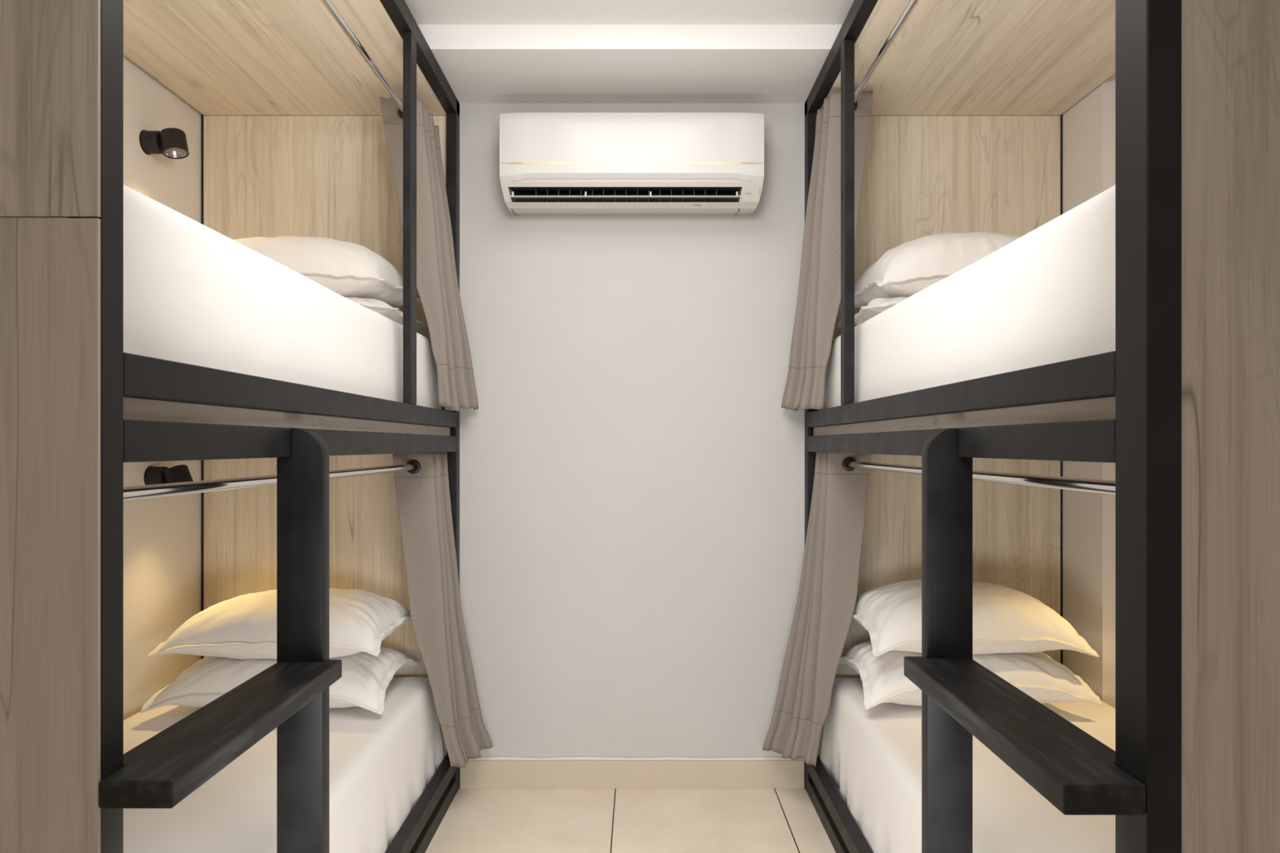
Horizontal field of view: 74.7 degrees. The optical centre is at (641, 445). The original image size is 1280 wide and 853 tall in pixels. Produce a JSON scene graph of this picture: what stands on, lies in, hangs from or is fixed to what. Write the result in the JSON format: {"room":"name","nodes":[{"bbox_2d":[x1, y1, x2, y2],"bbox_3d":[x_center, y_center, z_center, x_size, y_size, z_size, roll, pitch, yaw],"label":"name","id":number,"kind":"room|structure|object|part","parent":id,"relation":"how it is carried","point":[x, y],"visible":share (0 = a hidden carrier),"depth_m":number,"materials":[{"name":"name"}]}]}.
{"room":"dormitory","nodes":[
{"label":"dormitory","id":0,"kind":"room"},
{"bbox_2d":[123,54,201,720],"bbox_3d":[-1.595,-0.037,0.621,0.120,2.475,4.641,0,0,0],"label":"wall","id":1,"kind":"structure","parent":0,"point":[162,535],"depth_m":2.65,"materials":[{"name":"beige paint"}]},
{"bbox_2d":[138,127,189,159],"bbox_3d":[-1.469,-0.937,2.597,0.131,0.083,0.080,0,0,0],"label":"wall lamp","id":2,"kind":"object","parent":1,"relation":"attached to","point":[171,142],"visible":1,"depth_m":2.57,"materials":[{"name":"black metal"}]},
{"bbox_2d":[142,464,193,484],"bbox_3d":[-1.467,0.104,2.621,0.135,0.089,0.080,0,0,0],"label":"wall lamp","id":3,"kind":"object","parent":1,"relation":"attached to","point":[153,475],"visible":0.6,"depth_m":2.59,"materials":[{"name":"black metal"}]},
{"bbox_2d":[404,0,853,24],"bbox_3d":[0.043,-1.335,0.359,3.395,0.120,4.358,0,0,0],"label":"ceiling","id":4,"kind":"structure","parent":0,"point":[424,11],"depth_m":2.45,"materials":[{"name":"paint"}]},
{"bbox_2d":[417,24,842,49],"bbox_3d":[0.043,-1.238,2.540,3.155,0.074,0.004,0,0,0],"label":"trim","id":5,"kind":"structure","parent":4,"relation":"attached to","point":[437,37],"depth_m":2.54,"materials":[{"name":"white paint"}]},
{"bbox_2d":[425,787,835,852],"bbox_3d":[0.043,1.250,0.621,3.395,0.100,4.881,0,0,0],"label":"floor","id":6,"kind":"structure","parent":0,"point":[477,820],"depth_m":2.68,"materials":[{"name":"tile"}]},
{"bbox_2d":[0,0,459,852],"bbox_3d":[-1.040,0.000,1.960,0.982,2.400,1.958,0,0,0],"label":"bunk bed","id":7,"kind":"object","parent":6,"relation":"on","point":[296,486],"visible":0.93,"depth_m":1.24,"materials":[{"name":"black paint"}]},
{"bbox_3d":[-1.083,-0.733,0.984,0.893,0.930,0.006,0,0,0],"label":"panel","id":8,"kind":"part","parent":7,"relation":"part of","materials":[{"name":"grey wood"}]},
{"bbox_3d":[-1.083,0.467,0.984,0.893,1.466,0.006,0,0,0],"label":"panel","id":9,"kind":"part","parent":7,"relation":"part of","materials":[{"name":"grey wood"}]},
{"bbox_3d":[-0.656,0.001,1.009,0.040,2.398,0.044,0,0,0],"label":"post","id":10,"kind":"part","parent":7,"relation":"part of","materials":[{"name":"black paint"}]},
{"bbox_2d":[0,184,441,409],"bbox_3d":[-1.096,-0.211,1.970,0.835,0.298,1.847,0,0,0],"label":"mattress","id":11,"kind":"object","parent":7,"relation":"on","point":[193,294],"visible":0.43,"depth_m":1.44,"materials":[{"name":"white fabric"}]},
{"bbox_2d":[345,297,428,329],"bbox_3d":[-1.050,-0.400,2.640,0.693,0.077,0.493,0,0,0],"label":"pillow","id":12,"kind":"object","parent":11,"relation":"on","point":[380,307],"visible":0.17,"depth_m":2.47,"materials":[{"name":"white fabric"}]},
{"bbox_2d":[234,235,421,307],"bbox_3d":[-1.065,-0.545,2.635,0.690,0.211,0.487,0,0,0],"label":"pillow","id":13,"kind":"object","parent":12,"relation":"on","point":[347,268],"visible":0.34,"depth_m":2.46,"materials":[{"name":"white fabric"}]},
{"bbox_3d":[-0.726,0.068,1.960,0.020,0.020,1.918,0,0,0],"label":"curtain rod","id":14,"kind":"part","parent":7,"relation":"part of","materials":[{"name":"silver metal"}]},
{"bbox_2d":[123,676,444,852],"bbox_3d":[-1.093,0.956,1.971,0.845,0.329,1.847,0,0,0],"label":"mattress","id":15,"kind":"object","parent":7,"relation":"on","point":[380,766],"visible":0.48,"depth_m":2.12,"materials":[{"name":"white fabric"}]},
{"bbox_2d":[140,644,420,715],"bbox_3d":[-1.091,0.716,2.626,0.699,0.148,0.487,0,0,0],"label":"pillow","id":16,"kind":"object","parent":15,"relation":"on","point":[364,682],"visible":0.5,"depth_m":2.45,"materials":[{"name":"white fabric"}]},
{"bbox_2d":[146,587,411,659],"bbox_3d":[-1.080,0.549,2.631,0.693,0.185,0.493,0,0,0],"label":"pillow","id":17,"kind":"object","parent":16,"relation":"on","point":[242,627],"visible":0.81,"depth_m":2.45,"materials":[{"name":"white fabric"}]},
{"bbox_3d":[-0.655,-0.089,1.960,0.038,0.052,1.858,0,0,0],"label":"rail","id":18,"kind":"part","parent":7,"relation":"part of","materials":[{"name":"black metal"}]},
{"bbox_3d":[-0.655,-0.005,1.960,0.038,0.053,1.858,0,0,0],"label":"rail","id":19,"kind":"part","parent":7,"relation":"part of","materials":[{"name":"black metal"}]},
{"bbox_3d":[-1.099,0.544,2.929,0.851,1.152,0.020,0,0,0],"label":"headboard","id":20,"kind":"part","parent":7,"relation":"part of","materials":[{"name":"brown wood"}]},
{"bbox_3d":[-1.099,-0.606,2.929,0.851,1.086,0.020,0,0,0],"label":"headboard","id":21,"kind":"part","parent":7,"relation":"part of","materials":[{"name":"brown wood"}]},
{"bbox_3d":[-0.736,-1.040,1.960,0.020,0.020,1.918,0,0,0],"label":"curtain rod","id":22,"kind":"part","parent":7,"relation":"part of","materials":[{"name":"silver metal"}]},
{"bbox_3d":[-0.648,-0.631,2.349,0.024,1.032,0.056,0,0,0],"label":"guard post","id":23,"kind":"part","parent":7,"relation":"part of","materials":[{"name":"black metal"}]},
{"bbox_3d":[-0.655,-1.173,1.963,0.038,0.052,1.952,0,0,0],"label":"rail","id":24,"kind":"part","parent":7,"relation":"part of","materials":[{"name":"black metal"}]},
{"bbox_3d":[-0.655,1.095,1.960,0.038,0.050,1.858,0,0,0],"label":"rail","id":25,"kind":"part","parent":7,"relation":"part of","materials":[{"name":"black metal"}]},
{"bbox_2d":[379,96,479,411],"bbox_3d":[-0.685,-0.598,2.745,0.264,0.974,0.282,0,0,0],"label":"curtain","id":26,"kind":"object","parent":7,"relation":"hanging from","point":[437,282],"visible":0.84,"depth_m":2.68,"materials":[{"name":"grey fabric"}]},
{"bbox_3d":[-0.655,1.175,1.960,0.038,0.050,1.858,0,0,0],"label":"rail","id":27,"kind":"part","parent":7,"relation":"part of","materials":[{"name":"black metal"}]},
{"bbox_2d":[392,452,493,768],"bbox_3d":[-0.650,0.535,2.777,0.295,1.024,0.226,0,0,0],"label":"curtain","id":28,"kind":"object","parent":7,"relation":"hanging from","point":[422,493],"visible":0.99,"depth_m":2.70,"materials":[{"name":"grey fabric"}]},
{"bbox_3d":[-0.654,0.001,2.914,0.036,2.398,0.050,0,0,0],"label":"post","id":29,"kind":"part","parent":7,"relation":"part of","materials":[{"name":"black metal"}]},
{"bbox_2d":[804,0,1279,852],"bbox_3d":[1.045,0.000,1.944,1.132,2.400,1.990,0,0,0],"label":"bunk bed","id":30,"kind":"object","parent":6,"relation":"on","point":[966,482],"visible":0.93,"depth_m":1.01,"materials":[{"name":"black paint"}]},
{"bbox_3d":[0.591,0.001,2.914,0.036,2.398,0.050,0,0,0],"label":"post","id":31,"kind":"part","parent":30,"relation":"part of","materials":[{"name":"black metal"}]},
{"bbox_2d":[762,452,870,766],"bbox_3d":[0.573,0.529,2.774,0.325,1.031,0.228,0,0,0],"label":"curtain","id":32,"kind":"object","parent":30,"relation":"hanging from","point":[826,600],"visible":0.98,"depth_m":2.71,"materials":[{"name":"grey fabric"}]},
{"bbox_2d":[781,89,872,411],"bbox_3d":[0.607,-0.619,2.768,0.266,1.011,0.237,0,0,0],"label":"curtain","id":33,"kind":"object","parent":30,"relation":"hanging from","point":[819,294],"visible":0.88,"depth_m":2.69,"materials":[{"name":"grey fabric"}]},
{"bbox_3d":[0.592,1.175,1.952,0.038,0.050,1.875,0,0,0],"label":"rail","id":34,"kind":"part","parent":30,"relation":"part of","materials":[{"name":"black metal"}]},
{"bbox_3d":[0.592,1.095,1.952,0.038,0.050,1.875,0,0,0],"label":"rail","id":35,"kind":"part","parent":30,"relation":"part of","materials":[{"name":"black metal"}]},
{"bbox_3d":[0.592,-1.173,1.944,0.038,0.052,1.990,0,0,0],"label":"rail","id":36,"kind":"part","parent":30,"relation":"part of","materials":[{"name":"black metal"}]},
{"bbox_3d":[0.588,-0.631,2.387,0.030,1.032,0.042,0,0,0],"label":"guard post","id":37,"kind":"part","parent":30,"relation":"part of","materials":[{"name":"black metal"}]},
{"bbox_3d":[0.663,-1.080,1.944,0.020,0.020,1.950,0,0,0],"label":"curtain rod","id":38,"kind":"part","parent":30,"relation":"part of","materials":[{"name":"silver metal"}]},
{"bbox_3d":[1.036,0.544,2.929,0.851,1.152,0.020,0,0,0],"label":"headboard","id":39,"kind":"part","parent":30,"relation":"part of","materials":[{"name":"brown wood"}]},
{"bbox_3d":[1.036,-0.606,2.929,0.851,1.086,0.020,0,0,0],"label":"headboard","id":40,"kind":"part","parent":30,"relation":"part of","materials":[{"name":"brown wood"}]},
{"bbox_3d":[0.592,-0.089,1.952,0.038,0.052,1.875,0,0,0],"label":"rail","id":41,"kind":"part","parent":30,"relation":"part of","materials":[{"name":"black metal"}]},
{"bbox_3d":[0.592,-0.005,1.952,0.038,0.053,1.875,0,0,0],"label":"rail","id":42,"kind":"part","parent":30,"relation":"part of","materials":[{"name":"black metal"}]},
{"bbox_2d":[819,677,1115,852],"bbox_3d":[1.028,0.956,1.971,0.846,0.329,1.848,0,0,0],"label":"mattress","id":43,"kind":"object","parent":30,"relation":"on","point":[873,756],"visible":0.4,"depth_m":2.13,"materials":[{"name":"white fabric"}]},
{"bbox_2d":[838,640,1102,710],"bbox_3d":[0.986,0.708,2.632,0.686,0.164,0.481,0,0,0],"label":"pillow","id":44,"kind":"object","parent":43,"relation":"on","point":[1037,675],"visible":0.59,"depth_m":2.45,"materials":[{"name":"white fabric"}]},
{"bbox_2d":[852,579,1099,657],"bbox_3d":[0.985,0.527,2.631,0.674,0.196,0.492,0,0,0],"label":"pillow","id":45,"kind":"object","parent":44,"relation":"on","point":[1005,620],"visible":0.76,"depth_m":2.45,"materials":[{"name":"white fabric"}]},
{"bbox_2d":[822,185,1115,408],"bbox_3d":[1.034,-0.211,1.971,0.835,0.298,1.845,0,0,0],"label":"mattress","id":46,"kind":"object","parent":30,"relation":"on","point":[1046,296],"visible":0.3,"depth_m":1.45,"materials":[{"name":"white fabric"}]},
{"bbox_2d":[834,296,908,328],"bbox_3d":[0.975,-0.400,2.640,0.674,0.076,0.492,0,0,0],"label":"pillow","id":47,"kind":"object","parent":46,"relation":"on","point":[875,307],"visible":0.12,"depth_m":2.47,"materials":[{"name":"white fabric"}]},
{"bbox_2d":[838,231,1020,310],"bbox_3d":[0.991,-0.549,2.635,0.650,0.221,0.486,0,0,0],"label":"pillow","id":48,"kind":"object","parent":47,"relation":"on","point":[908,268],"visible":0.36,"depth_m":2.46,"materials":[{"name":"white fabric"}]},
{"bbox_3d":[0.663,0.059,1.944,0.020,0.020,1.950,0,0,0],"label":"curtain rod","id":49,"kind":"part","parent":30,"relation":"part of","materials":[{"name":"silver metal"}]},
{"bbox_3d":[0.593,0.001,0.982,0.040,2.398,0.065,0,0,0],"label":"post","id":50,"kind":"part","parent":30,"relation":"part of","materials":[{"name":"black metal"}]},
{"bbox_3d":[1.112,0.001,0.961,0.998,2.398,0.017,0,0,0],"label":"panel","id":51,"kind":"part","parent":30,"relation":"part of","materials":[{"name":"grey wood"}]},
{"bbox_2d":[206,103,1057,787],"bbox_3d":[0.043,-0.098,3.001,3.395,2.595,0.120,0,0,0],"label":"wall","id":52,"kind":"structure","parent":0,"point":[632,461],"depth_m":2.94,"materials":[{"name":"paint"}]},
{"bbox_2d":[431,49,830,103],"bbox_3d":[0.043,-1.243,2.741,3.155,0.084,0.399,0,0,0],"label":"ceiling","id":53,"kind":"structure","parent":52,"relation":"attached to","point":[473,76],"depth_m":2.71,"materials":[{"name":"paint"}]},
{"bbox_2d":[499,112,764,214],"bbox_3d":[-0.030,-0.942,2.837,0.867,0.300,0.207,0,0,0],"label":"air conditioner","id":54,"kind":"object","parent":52,"relation":"attached to","point":[551,163],"visible":1,"depth_m":2.74,"materials":[{"name":"white plastic"}]},
{"bbox_3d":[-0.030,-0.980,2.747,0.867,0.222,0.028,0,0,0],"label":"panel","id":55,"kind":"part","parent":54,"relation":"part of","materials":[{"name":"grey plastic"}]},
{"bbox_2d":[460,760,804,788],"bbox_3d":[-0.032,1.151,2.936,1.203,0.098,0.011,0,0,0],"label":"baseboard","id":56,"kind":"structure","parent":52,"relation":"attached to","point":[477,774],"depth_m":2.93,"materials":[{"name":"beige tile"}]},
{"bbox_2d":[467,756,804,759],"bbox_3d":[-0.032,1.096,2.937,1.203,0.012,0.008,0,0,0],"label":"trim","id":57,"kind":"structure","parent":52,"relation":"attached to","point":[481,757],"depth_m":2.94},
{"bbox_2d":[1062,77,1115,708],"bbox_3d":[1.605,-0.037,0.621,0.271,2.475,4.641,0,0,0],"label":"wall","id":58,"kind":"structure","parent":0,"point":[1088,126],"depth_m":2.75,"materials":[{"name":"beige paint"}]}
]}

